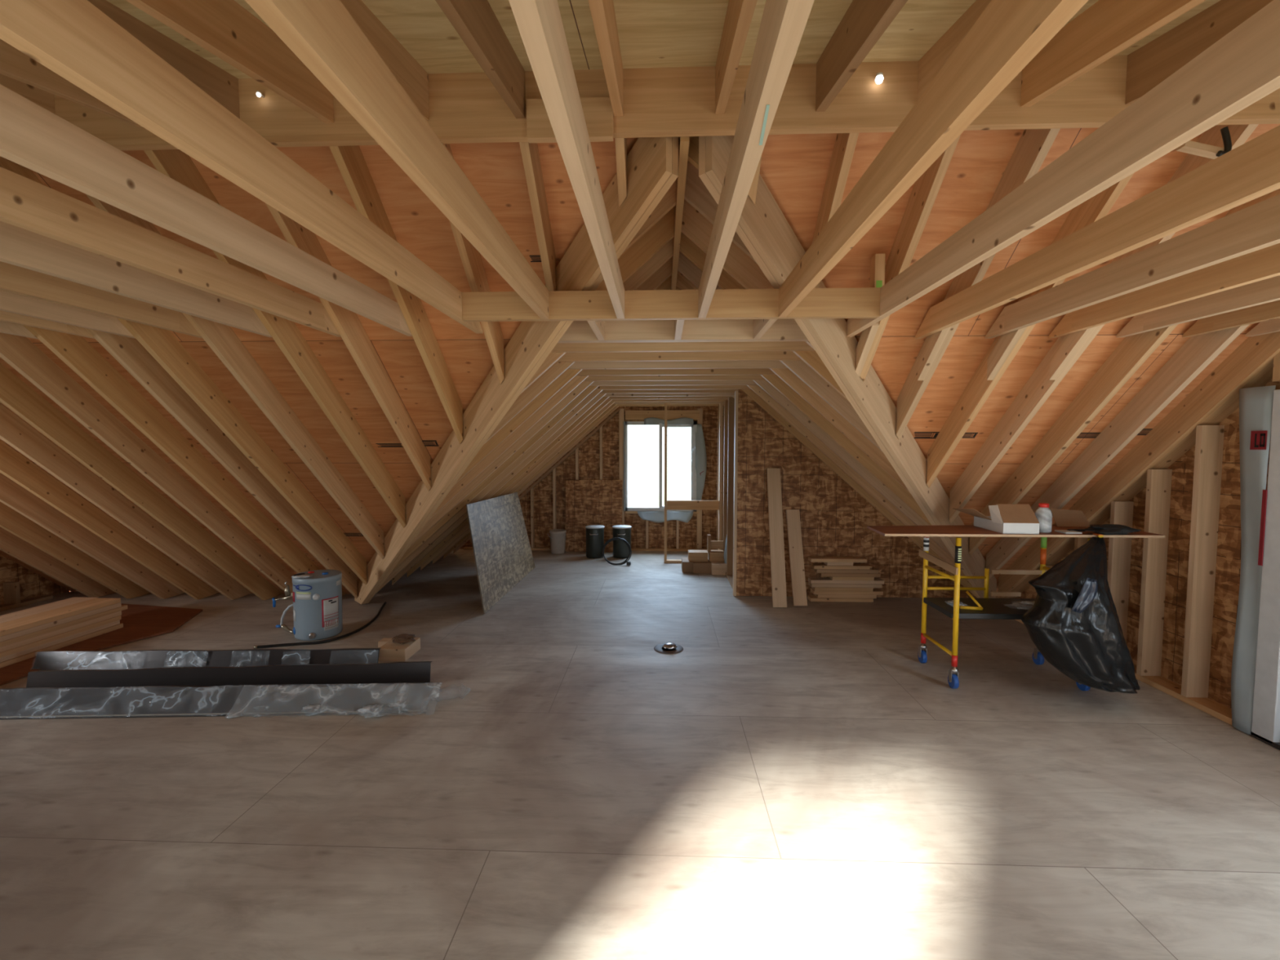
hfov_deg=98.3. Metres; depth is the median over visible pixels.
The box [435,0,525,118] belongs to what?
joist
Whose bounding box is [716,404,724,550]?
stud
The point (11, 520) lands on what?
rafter
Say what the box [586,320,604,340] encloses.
block
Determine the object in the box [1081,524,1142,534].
glove
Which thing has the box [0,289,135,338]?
joist
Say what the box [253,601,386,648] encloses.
hose
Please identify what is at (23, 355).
rafter
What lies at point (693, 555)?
wood offcut
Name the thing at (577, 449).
stud
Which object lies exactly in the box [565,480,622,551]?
sheet
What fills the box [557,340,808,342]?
tie
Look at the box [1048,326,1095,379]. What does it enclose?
block
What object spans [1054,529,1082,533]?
paper pad
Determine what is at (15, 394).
rafter
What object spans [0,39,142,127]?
joist
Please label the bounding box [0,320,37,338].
joist
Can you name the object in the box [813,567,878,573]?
plank
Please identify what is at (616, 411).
plate
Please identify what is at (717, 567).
wood offcut
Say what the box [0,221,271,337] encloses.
joist
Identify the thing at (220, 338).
rafter
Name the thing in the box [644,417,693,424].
wrap
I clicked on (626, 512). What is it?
board
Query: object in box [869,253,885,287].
block
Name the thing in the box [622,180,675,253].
rafter
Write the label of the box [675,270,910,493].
rafter
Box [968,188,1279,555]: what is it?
rafter
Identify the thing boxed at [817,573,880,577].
plank
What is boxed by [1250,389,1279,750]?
door
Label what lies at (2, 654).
plank
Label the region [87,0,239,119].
joist
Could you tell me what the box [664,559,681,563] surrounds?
plate
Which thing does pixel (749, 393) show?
rafter
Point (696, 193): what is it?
rafter
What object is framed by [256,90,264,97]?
light bulb
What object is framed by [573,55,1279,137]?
ceiling beam
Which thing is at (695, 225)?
rafter
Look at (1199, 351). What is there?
rafter
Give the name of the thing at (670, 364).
tie
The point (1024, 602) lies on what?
scrap
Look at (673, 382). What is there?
tie
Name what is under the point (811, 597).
plank
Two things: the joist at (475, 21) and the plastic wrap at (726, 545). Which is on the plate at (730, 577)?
the plastic wrap at (726, 545)
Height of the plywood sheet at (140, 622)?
0.018 m
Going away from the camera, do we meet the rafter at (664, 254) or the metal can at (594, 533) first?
the rafter at (664, 254)
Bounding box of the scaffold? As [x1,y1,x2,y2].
[917,536,1091,690]
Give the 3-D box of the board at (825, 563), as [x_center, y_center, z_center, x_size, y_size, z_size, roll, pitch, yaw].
[2.208,0.922,6.156,0.283,0.038,0.125,0,3,2]
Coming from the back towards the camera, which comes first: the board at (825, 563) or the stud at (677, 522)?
the stud at (677, 522)
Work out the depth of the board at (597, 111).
2.25 m
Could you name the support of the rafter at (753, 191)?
attached to the ceiling beam at (676, 101)
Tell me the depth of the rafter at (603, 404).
7.53 m
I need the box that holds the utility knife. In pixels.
[1063,528,1085,531]
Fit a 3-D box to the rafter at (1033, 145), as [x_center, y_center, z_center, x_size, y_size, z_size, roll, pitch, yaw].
[1.735,-0.987,3.023,0.038,1.508,1.478,0,3,2]
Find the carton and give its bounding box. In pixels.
[952,503,1039,533]
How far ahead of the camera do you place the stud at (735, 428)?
6.29 m
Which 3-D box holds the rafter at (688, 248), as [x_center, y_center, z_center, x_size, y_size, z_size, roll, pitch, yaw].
[0.951,-1.072,3.739,1.374,1.455,0.038,0,3,2]
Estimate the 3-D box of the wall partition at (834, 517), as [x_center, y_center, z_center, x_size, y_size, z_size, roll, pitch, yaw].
[2.482,0.058,6.229,2.757,2.555,0.012,0,3,2]
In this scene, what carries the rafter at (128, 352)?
attached to the ceiling at (495, 171)
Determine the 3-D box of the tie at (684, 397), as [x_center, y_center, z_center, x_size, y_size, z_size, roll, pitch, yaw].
[0.401,-1.150,7.383,1.820,0.140,0.038,0,3,2]
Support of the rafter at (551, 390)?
attached to the board at (683, 141)
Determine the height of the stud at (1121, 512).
1.245 m
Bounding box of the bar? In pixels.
[1176,140,1224,159]
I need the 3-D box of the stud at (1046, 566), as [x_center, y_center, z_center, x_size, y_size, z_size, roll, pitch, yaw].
[3.766,1.075,5.098,0.139,0.582,0.038,0,3,2]
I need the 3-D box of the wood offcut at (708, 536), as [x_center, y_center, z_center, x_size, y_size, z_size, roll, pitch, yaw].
[0.960,0.883,7.697,0.040,0.242,0.090,0,3,2]
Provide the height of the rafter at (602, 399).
3.245 m
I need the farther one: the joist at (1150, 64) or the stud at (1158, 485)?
the stud at (1158, 485)
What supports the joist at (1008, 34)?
attached to the ceiling beam at (864, 302)
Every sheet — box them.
[0,603,202,685]
[466,492,535,613]
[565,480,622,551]
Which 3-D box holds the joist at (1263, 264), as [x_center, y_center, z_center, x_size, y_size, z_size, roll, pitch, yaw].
[2.373,-0.804,1.397,0.038,0.140,3.782,0,3,2]
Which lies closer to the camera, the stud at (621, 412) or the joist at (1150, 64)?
the joist at (1150, 64)
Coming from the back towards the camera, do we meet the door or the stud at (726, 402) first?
the stud at (726, 402)
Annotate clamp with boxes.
[1093,533,1103,537]
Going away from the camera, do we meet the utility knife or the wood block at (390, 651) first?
the utility knife
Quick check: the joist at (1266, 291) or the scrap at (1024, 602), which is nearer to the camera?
the joist at (1266, 291)
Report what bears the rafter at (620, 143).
attached to the ceiling beam at (676, 101)
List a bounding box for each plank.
[0,597,97,623]
[0,598,120,636]
[0,602,121,641]
[0,604,128,647]
[0,610,121,652]
[0,615,121,657]
[0,619,119,662]
[0,622,123,668]
[807,595,873,602]
[808,556,866,562]
[808,577,884,584]
[808,581,881,587]
[810,587,883,595]
[811,563,871,569]
[811,586,873,591]
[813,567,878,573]
[814,594,876,598]
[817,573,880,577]
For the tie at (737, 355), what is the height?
0.140 m
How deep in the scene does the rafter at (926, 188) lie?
2.66 m
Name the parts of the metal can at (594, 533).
lid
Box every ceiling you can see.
[0,124,1279,594]
[106,0,1220,79]
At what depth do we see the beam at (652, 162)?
3.27 m
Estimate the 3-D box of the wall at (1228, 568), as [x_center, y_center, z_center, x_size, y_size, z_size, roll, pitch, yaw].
[3.743,-0.091,2.457,0.012,3.298,8.000,0,3,2]
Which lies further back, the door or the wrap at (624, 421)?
the wrap at (624, 421)
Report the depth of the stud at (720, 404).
8.07 m
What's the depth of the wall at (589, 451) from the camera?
9.18 m
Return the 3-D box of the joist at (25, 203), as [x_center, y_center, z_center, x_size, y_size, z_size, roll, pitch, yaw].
[-1.826,-0.807,1.458,0.038,0.140,3.582,0,3,2]
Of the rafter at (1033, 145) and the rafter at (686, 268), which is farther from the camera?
the rafter at (686, 268)
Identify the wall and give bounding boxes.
[0,554,69,604]
[460,405,718,548]
[995,378,1279,708]
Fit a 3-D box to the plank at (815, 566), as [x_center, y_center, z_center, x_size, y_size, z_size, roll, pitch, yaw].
[2.237,0.963,6.155,0.628,0.038,0.127,0,3,2]
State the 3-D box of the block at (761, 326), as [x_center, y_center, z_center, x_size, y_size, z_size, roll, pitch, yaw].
[0.688,-0.900,3.058,0.038,0.140,0.519,0,3,2]
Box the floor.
[0,548,1279,959]
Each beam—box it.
[354,136,678,604]
[462,287,879,321]
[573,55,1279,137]
[698,135,996,598]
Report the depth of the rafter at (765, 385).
5.36 m
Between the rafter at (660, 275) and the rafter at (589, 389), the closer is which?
the rafter at (660, 275)
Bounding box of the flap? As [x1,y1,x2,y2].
[1049,508,1090,526]
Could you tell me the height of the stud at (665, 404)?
2.310 m
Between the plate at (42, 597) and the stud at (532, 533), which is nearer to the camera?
the plate at (42, 597)
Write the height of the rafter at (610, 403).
3.245 m
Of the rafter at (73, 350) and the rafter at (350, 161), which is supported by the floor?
the rafter at (73, 350)
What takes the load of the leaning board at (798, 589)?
on the floor
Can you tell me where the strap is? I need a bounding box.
[1216,126,1231,156]
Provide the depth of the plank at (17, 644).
4.63 m
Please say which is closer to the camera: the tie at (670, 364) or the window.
the tie at (670, 364)
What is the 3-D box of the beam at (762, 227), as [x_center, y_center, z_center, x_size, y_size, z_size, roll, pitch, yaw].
[1.958,-0.145,4.038,4.632,3.155,0.074,-3,5,-43]
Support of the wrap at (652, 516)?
hanging from the board at (626, 512)
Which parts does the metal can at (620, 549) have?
lid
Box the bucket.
[547,528,566,554]
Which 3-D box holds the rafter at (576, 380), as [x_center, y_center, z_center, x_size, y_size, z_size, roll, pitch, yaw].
[-0.991,-0.609,5.062,2.522,2.465,0.038,0,3,2]
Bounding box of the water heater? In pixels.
[271,569,342,640]
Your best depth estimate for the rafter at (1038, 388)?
3.59 m
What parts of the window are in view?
sash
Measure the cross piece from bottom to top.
0.135 m
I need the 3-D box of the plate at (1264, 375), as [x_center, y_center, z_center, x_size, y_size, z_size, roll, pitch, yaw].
[3.735,-0.107,4.010,0.120,2.964,3.446,0,3,2]
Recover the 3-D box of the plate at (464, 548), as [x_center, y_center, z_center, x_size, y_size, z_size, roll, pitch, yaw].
[-0.823,1.150,9.208,4.253,0.036,0.085,0,3,2]
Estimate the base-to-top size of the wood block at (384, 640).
0.048 m
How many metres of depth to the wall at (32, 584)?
6.10 m
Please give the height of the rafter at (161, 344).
3.000 m
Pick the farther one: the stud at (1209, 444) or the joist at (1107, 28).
the stud at (1209, 444)
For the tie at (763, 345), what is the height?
0.140 m
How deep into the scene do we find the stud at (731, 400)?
7.18 m
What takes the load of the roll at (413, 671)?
on the floor
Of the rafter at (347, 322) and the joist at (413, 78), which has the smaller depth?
the joist at (413, 78)
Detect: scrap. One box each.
[946,600,967,605]
[1017,600,1035,608]
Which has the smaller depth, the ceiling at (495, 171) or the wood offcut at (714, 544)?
the ceiling at (495, 171)
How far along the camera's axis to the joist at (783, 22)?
1.15 m
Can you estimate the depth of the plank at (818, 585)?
6.10 m
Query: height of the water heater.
0.571 m
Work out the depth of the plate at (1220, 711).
3.68 m
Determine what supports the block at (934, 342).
attached to the rafter at (1033, 145)
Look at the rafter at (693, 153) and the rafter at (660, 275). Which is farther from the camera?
the rafter at (660, 275)
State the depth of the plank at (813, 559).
6.09 m
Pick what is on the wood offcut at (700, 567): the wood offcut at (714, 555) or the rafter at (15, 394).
the wood offcut at (714, 555)
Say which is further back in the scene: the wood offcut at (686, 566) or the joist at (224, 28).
the wood offcut at (686, 566)
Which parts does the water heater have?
valve handle, lid, tank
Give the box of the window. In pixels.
[625,421,697,511]
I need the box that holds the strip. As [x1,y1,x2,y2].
[1231,385,1275,734]
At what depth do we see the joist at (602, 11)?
1.81 m
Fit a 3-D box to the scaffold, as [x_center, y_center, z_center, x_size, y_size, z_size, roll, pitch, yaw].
[2.683,0.925,4.099,0.985,1.075,0.573,0,3,2]
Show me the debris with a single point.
(405, 637)
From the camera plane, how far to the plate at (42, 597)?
6.02 m
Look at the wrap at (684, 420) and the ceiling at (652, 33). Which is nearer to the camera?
the ceiling at (652, 33)
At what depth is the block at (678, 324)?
3.09 m
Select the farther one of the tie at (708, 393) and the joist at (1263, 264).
the tie at (708, 393)
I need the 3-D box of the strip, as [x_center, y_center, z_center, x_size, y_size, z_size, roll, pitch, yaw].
[3.609,0.479,3.296,0.040,2.050,0.194,0,3,2]
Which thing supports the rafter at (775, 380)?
attached to the board at (683, 141)
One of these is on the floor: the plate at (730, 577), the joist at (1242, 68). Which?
the plate at (730, 577)
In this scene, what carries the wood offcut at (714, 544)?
on the wood offcut at (714, 555)
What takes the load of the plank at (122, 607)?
on the plank at (17, 644)
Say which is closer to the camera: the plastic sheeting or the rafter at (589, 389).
the plastic sheeting
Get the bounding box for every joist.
[0,0,483,333]
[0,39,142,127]
[0,73,55,114]
[0,84,412,336]
[0,166,341,337]
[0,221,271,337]
[0,261,202,337]
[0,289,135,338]
[0,310,94,338]
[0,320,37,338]
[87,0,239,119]
[125,0,333,123]
[244,0,549,319]
[340,0,429,120]
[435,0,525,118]
[508,0,624,318]
[588,0,622,115]
[697,0,814,317]
[715,0,757,114]
[778,0,1088,317]
[815,0,907,111]
[846,0,1279,337]
[914,124,1279,338]
[917,0,991,100]
[985,194,1279,338]
[1020,0,1205,106]
[1048,243,1279,337]
[1115,275,1279,337]
[1124,0,1273,104]
[1182,299,1279,337]
[1245,318,1279,336]
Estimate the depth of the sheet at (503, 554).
6.46 m
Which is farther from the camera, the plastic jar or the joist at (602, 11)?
the plastic jar
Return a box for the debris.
[392,633,415,644]
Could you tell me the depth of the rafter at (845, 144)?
2.50 m
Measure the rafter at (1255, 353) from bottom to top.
3.162 m
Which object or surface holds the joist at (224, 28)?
attached to the ridge beam at (464, 107)
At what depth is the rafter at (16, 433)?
4.78 m
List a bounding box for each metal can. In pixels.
[585,524,604,558]
[612,524,631,558]
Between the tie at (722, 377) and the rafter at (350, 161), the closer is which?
the rafter at (350, 161)
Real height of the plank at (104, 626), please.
0.038 m
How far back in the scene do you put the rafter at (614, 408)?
8.74 m
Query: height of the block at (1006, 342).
0.397 m
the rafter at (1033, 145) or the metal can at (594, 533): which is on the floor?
the metal can at (594, 533)
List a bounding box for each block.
[377,637,393,647]
[377,637,420,661]
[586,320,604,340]
[674,320,684,339]
[753,319,777,338]
[855,321,879,377]
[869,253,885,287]
[917,326,951,380]
[986,326,1026,380]
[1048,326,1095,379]
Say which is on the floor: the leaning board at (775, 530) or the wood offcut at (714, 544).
the leaning board at (775, 530)
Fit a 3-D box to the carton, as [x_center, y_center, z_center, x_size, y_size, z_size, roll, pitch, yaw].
[2.579,0.266,4.019,0.415,0.191,0.402,0,3,5]
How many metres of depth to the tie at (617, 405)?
8.59 m
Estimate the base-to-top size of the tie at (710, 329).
0.140 m
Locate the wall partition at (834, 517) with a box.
[736,389,980,598]
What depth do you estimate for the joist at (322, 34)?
1.17 m
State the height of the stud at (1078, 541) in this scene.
0.925 m
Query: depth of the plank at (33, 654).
4.65 m
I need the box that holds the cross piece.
[666,500,719,510]
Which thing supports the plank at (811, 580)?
on the plank at (818, 585)
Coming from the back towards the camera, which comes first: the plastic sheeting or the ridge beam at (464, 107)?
the plastic sheeting
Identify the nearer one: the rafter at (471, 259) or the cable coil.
the rafter at (471, 259)
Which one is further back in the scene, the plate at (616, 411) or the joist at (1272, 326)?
the plate at (616, 411)
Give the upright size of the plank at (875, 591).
0.038 m
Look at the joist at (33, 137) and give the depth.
1.59 m
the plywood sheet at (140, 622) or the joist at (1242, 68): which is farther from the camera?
the plywood sheet at (140, 622)
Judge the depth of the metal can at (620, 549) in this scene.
8.52 m
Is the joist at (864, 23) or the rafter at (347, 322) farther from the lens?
the rafter at (347, 322)
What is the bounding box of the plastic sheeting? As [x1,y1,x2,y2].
[0,682,442,719]
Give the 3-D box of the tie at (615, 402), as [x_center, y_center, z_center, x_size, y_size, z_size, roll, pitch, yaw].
[0.433,-1.197,8.193,1.820,0.140,0.038,0,3,2]
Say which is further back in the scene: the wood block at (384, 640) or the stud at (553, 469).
the stud at (553, 469)
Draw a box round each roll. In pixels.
[26,661,431,687]
[32,648,381,671]
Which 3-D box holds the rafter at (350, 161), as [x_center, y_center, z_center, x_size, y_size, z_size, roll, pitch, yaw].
[-1.298,-0.979,3.158,0.038,1.540,1.515,0,3,2]
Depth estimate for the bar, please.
1.83 m
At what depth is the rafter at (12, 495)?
5.32 m
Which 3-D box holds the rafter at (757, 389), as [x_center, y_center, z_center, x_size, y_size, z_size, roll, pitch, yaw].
[2.017,-0.319,5.778,3.351,3.194,0.038,0,3,2]
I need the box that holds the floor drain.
[653,642,683,653]
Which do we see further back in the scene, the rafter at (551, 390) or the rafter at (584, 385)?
the rafter at (584, 385)
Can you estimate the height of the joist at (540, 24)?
0.140 m
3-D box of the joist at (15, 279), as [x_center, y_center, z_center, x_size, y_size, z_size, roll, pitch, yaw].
[-2.657,-0.809,1.490,0.038,0.140,3.582,0,3,2]
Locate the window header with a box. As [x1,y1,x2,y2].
[625,410,699,419]
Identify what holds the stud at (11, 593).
on the plate at (42, 597)
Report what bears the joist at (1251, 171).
attached to the rafter at (1033, 145)
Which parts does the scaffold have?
leg, leg, guard rail, guard rail, yellow bracket, guard post, wooden rail, wooden rail, leg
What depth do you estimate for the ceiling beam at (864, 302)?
2.78 m
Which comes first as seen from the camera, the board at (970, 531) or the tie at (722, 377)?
the board at (970, 531)
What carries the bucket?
on the floor
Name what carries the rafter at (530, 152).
attached to the ridge beam at (464, 107)
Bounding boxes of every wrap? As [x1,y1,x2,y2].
[623,421,625,511]
[637,511,693,522]
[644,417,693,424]
[695,423,706,500]
[724,534,727,564]
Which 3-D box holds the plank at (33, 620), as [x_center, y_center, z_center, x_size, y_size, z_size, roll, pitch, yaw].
[-5.026,1.207,3.725,0.235,0.038,2.907,0,3,2]
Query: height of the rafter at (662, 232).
1.131 m
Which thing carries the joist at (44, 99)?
attached to the ridge beam at (464, 107)
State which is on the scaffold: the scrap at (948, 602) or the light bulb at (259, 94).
the scrap at (948, 602)
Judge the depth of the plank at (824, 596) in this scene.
6.11 m
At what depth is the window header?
8.99 m
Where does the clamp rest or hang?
attached to the board at (970, 531)
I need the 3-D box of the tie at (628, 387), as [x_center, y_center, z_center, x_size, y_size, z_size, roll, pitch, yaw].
[0.354,-1.080,6.166,1.820,0.140,0.038,0,3,2]
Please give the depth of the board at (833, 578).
6.09 m
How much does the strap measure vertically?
0.095 m
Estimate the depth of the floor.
2.65 m
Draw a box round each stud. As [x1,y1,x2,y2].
[2,582,20,604]
[530,487,534,547]
[552,467,556,528]
[575,447,578,479]
[600,426,602,479]
[618,408,624,524]
[645,520,648,548]
[664,403,666,560]
[676,520,679,548]
[696,408,702,549]
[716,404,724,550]
[718,403,722,550]
[723,400,728,551]
[726,397,734,574]
[732,391,737,595]
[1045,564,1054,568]
[1074,537,1092,550]
[1107,501,1133,643]
[1136,469,1172,675]
[1181,425,1224,697]
[1271,351,1279,382]
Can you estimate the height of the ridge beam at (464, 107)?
0.263 m
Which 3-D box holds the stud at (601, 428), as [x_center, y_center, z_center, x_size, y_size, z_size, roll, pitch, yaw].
[-0.639,0.121,9.149,0.038,2.021,0.080,0,3,2]
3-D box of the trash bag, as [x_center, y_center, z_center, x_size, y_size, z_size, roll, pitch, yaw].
[2.895,0.878,3.632,0.722,0.969,0.381,0,3,2]
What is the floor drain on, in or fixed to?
on the floor
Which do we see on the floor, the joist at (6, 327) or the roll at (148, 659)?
the roll at (148, 659)
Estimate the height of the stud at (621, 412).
2.302 m
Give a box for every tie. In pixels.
[551,341,814,352]
[556,351,799,361]
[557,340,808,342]
[558,319,808,342]
[567,360,787,369]
[576,368,775,375]
[583,374,765,381]
[589,380,758,386]
[594,385,751,390]
[599,389,737,393]
[603,392,734,396]
[607,395,733,399]
[610,399,728,401]
[613,401,724,404]
[614,404,719,406]
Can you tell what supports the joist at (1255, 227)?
attached to the rafter at (977, 391)
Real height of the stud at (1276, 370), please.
0.200 m
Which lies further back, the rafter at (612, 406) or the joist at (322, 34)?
the rafter at (612, 406)
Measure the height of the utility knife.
0.016 m
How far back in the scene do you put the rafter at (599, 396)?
6.73 m
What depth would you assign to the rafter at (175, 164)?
3.54 m
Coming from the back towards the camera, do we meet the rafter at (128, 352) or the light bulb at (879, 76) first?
the rafter at (128, 352)
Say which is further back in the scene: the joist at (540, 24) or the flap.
the flap
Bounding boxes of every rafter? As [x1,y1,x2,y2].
[0,155,367,584]
[0,332,293,598]
[0,363,282,599]
[0,403,252,599]
[0,440,218,599]
[0,472,184,599]
[0,502,150,598]
[0,526,115,597]
[22,324,345,595]
[84,328,357,598]
[85,194,384,559]
[143,149,405,528]
[266,203,431,490]
[328,145,462,444]
[375,390,602,593]
[391,386,598,572]
[391,393,605,585]
[406,396,608,577]
[408,381,594,548]
[420,399,612,570]
[429,375,588,519]
[432,401,614,564]
[443,143,504,384]
[443,404,617,558]
[453,275,671,486]
[453,406,618,553]
[484,257,671,444]
[519,142,555,291]
[520,238,672,394]
[556,206,674,343]
[614,137,626,207]
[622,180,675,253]
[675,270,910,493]
[675,286,931,525]
[677,251,882,451]
[679,231,848,400]
[680,199,813,349]
[684,160,756,262]
[688,136,698,169]
[741,389,979,598]
[746,385,970,583]
[748,155,761,204]
[753,380,952,556]
[811,133,858,288]
[860,134,960,381]
[896,128,1060,439]
[926,173,1133,487]
[949,124,1258,523]
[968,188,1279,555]
[985,324,1249,578]
[997,331,1279,598]
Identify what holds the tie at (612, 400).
attached to the rafter at (610, 403)
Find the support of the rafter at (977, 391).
attached to the ceiling beam at (676, 101)
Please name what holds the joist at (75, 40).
attached to the rafter at (471, 259)
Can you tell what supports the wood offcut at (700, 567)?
on the floor
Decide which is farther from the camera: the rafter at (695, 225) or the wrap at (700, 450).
the wrap at (700, 450)
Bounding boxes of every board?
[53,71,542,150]
[526,97,613,142]
[625,511,698,514]
[671,136,689,289]
[766,468,786,607]
[786,509,807,605]
[823,562,853,565]
[828,576,874,580]
[866,524,1165,537]
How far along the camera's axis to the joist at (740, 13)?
1.81 m
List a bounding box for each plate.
[0,595,53,611]
[463,546,716,551]
[469,408,619,542]
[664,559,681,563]
[725,572,733,589]
[995,360,1273,598]
[1015,619,1231,724]
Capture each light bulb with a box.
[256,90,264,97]
[875,71,883,84]
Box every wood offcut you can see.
[681,557,693,572]
[688,550,707,561]
[693,558,711,573]
[706,534,711,552]
[708,550,724,561]
[711,540,723,548]
[711,561,726,574]
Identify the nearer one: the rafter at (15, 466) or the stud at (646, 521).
the rafter at (15, 466)
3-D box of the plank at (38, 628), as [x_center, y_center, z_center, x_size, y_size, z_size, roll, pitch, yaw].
[-5.024,1.247,3.727,0.235,0.038,2.906,0,3,2]
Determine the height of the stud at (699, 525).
2.302 m
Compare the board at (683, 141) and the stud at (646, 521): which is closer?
the board at (683, 141)
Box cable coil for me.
[602,537,631,564]
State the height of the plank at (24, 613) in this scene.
0.038 m
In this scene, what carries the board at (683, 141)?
attached to the ceiling at (495, 171)
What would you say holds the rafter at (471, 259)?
attached to the ceiling at (495, 171)
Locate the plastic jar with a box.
[1035,502,1052,533]
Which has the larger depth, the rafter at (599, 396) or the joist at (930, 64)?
the rafter at (599, 396)
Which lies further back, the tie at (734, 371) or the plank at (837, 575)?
the plank at (837, 575)
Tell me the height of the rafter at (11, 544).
3.263 m
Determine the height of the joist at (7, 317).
0.140 m
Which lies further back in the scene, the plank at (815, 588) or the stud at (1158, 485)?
the plank at (815, 588)
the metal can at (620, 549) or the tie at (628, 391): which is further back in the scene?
the metal can at (620, 549)
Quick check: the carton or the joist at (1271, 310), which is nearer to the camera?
the joist at (1271, 310)
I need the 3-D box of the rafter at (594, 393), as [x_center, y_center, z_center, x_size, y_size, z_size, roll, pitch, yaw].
[-1.387,-0.291,6.318,3.409,3.245,0.038,0,3,2]
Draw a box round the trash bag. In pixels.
[1021,537,1140,693]
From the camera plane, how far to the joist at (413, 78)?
2.01 m
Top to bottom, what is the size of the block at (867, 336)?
0.397 m
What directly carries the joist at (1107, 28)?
attached to the ceiling beam at (676, 101)

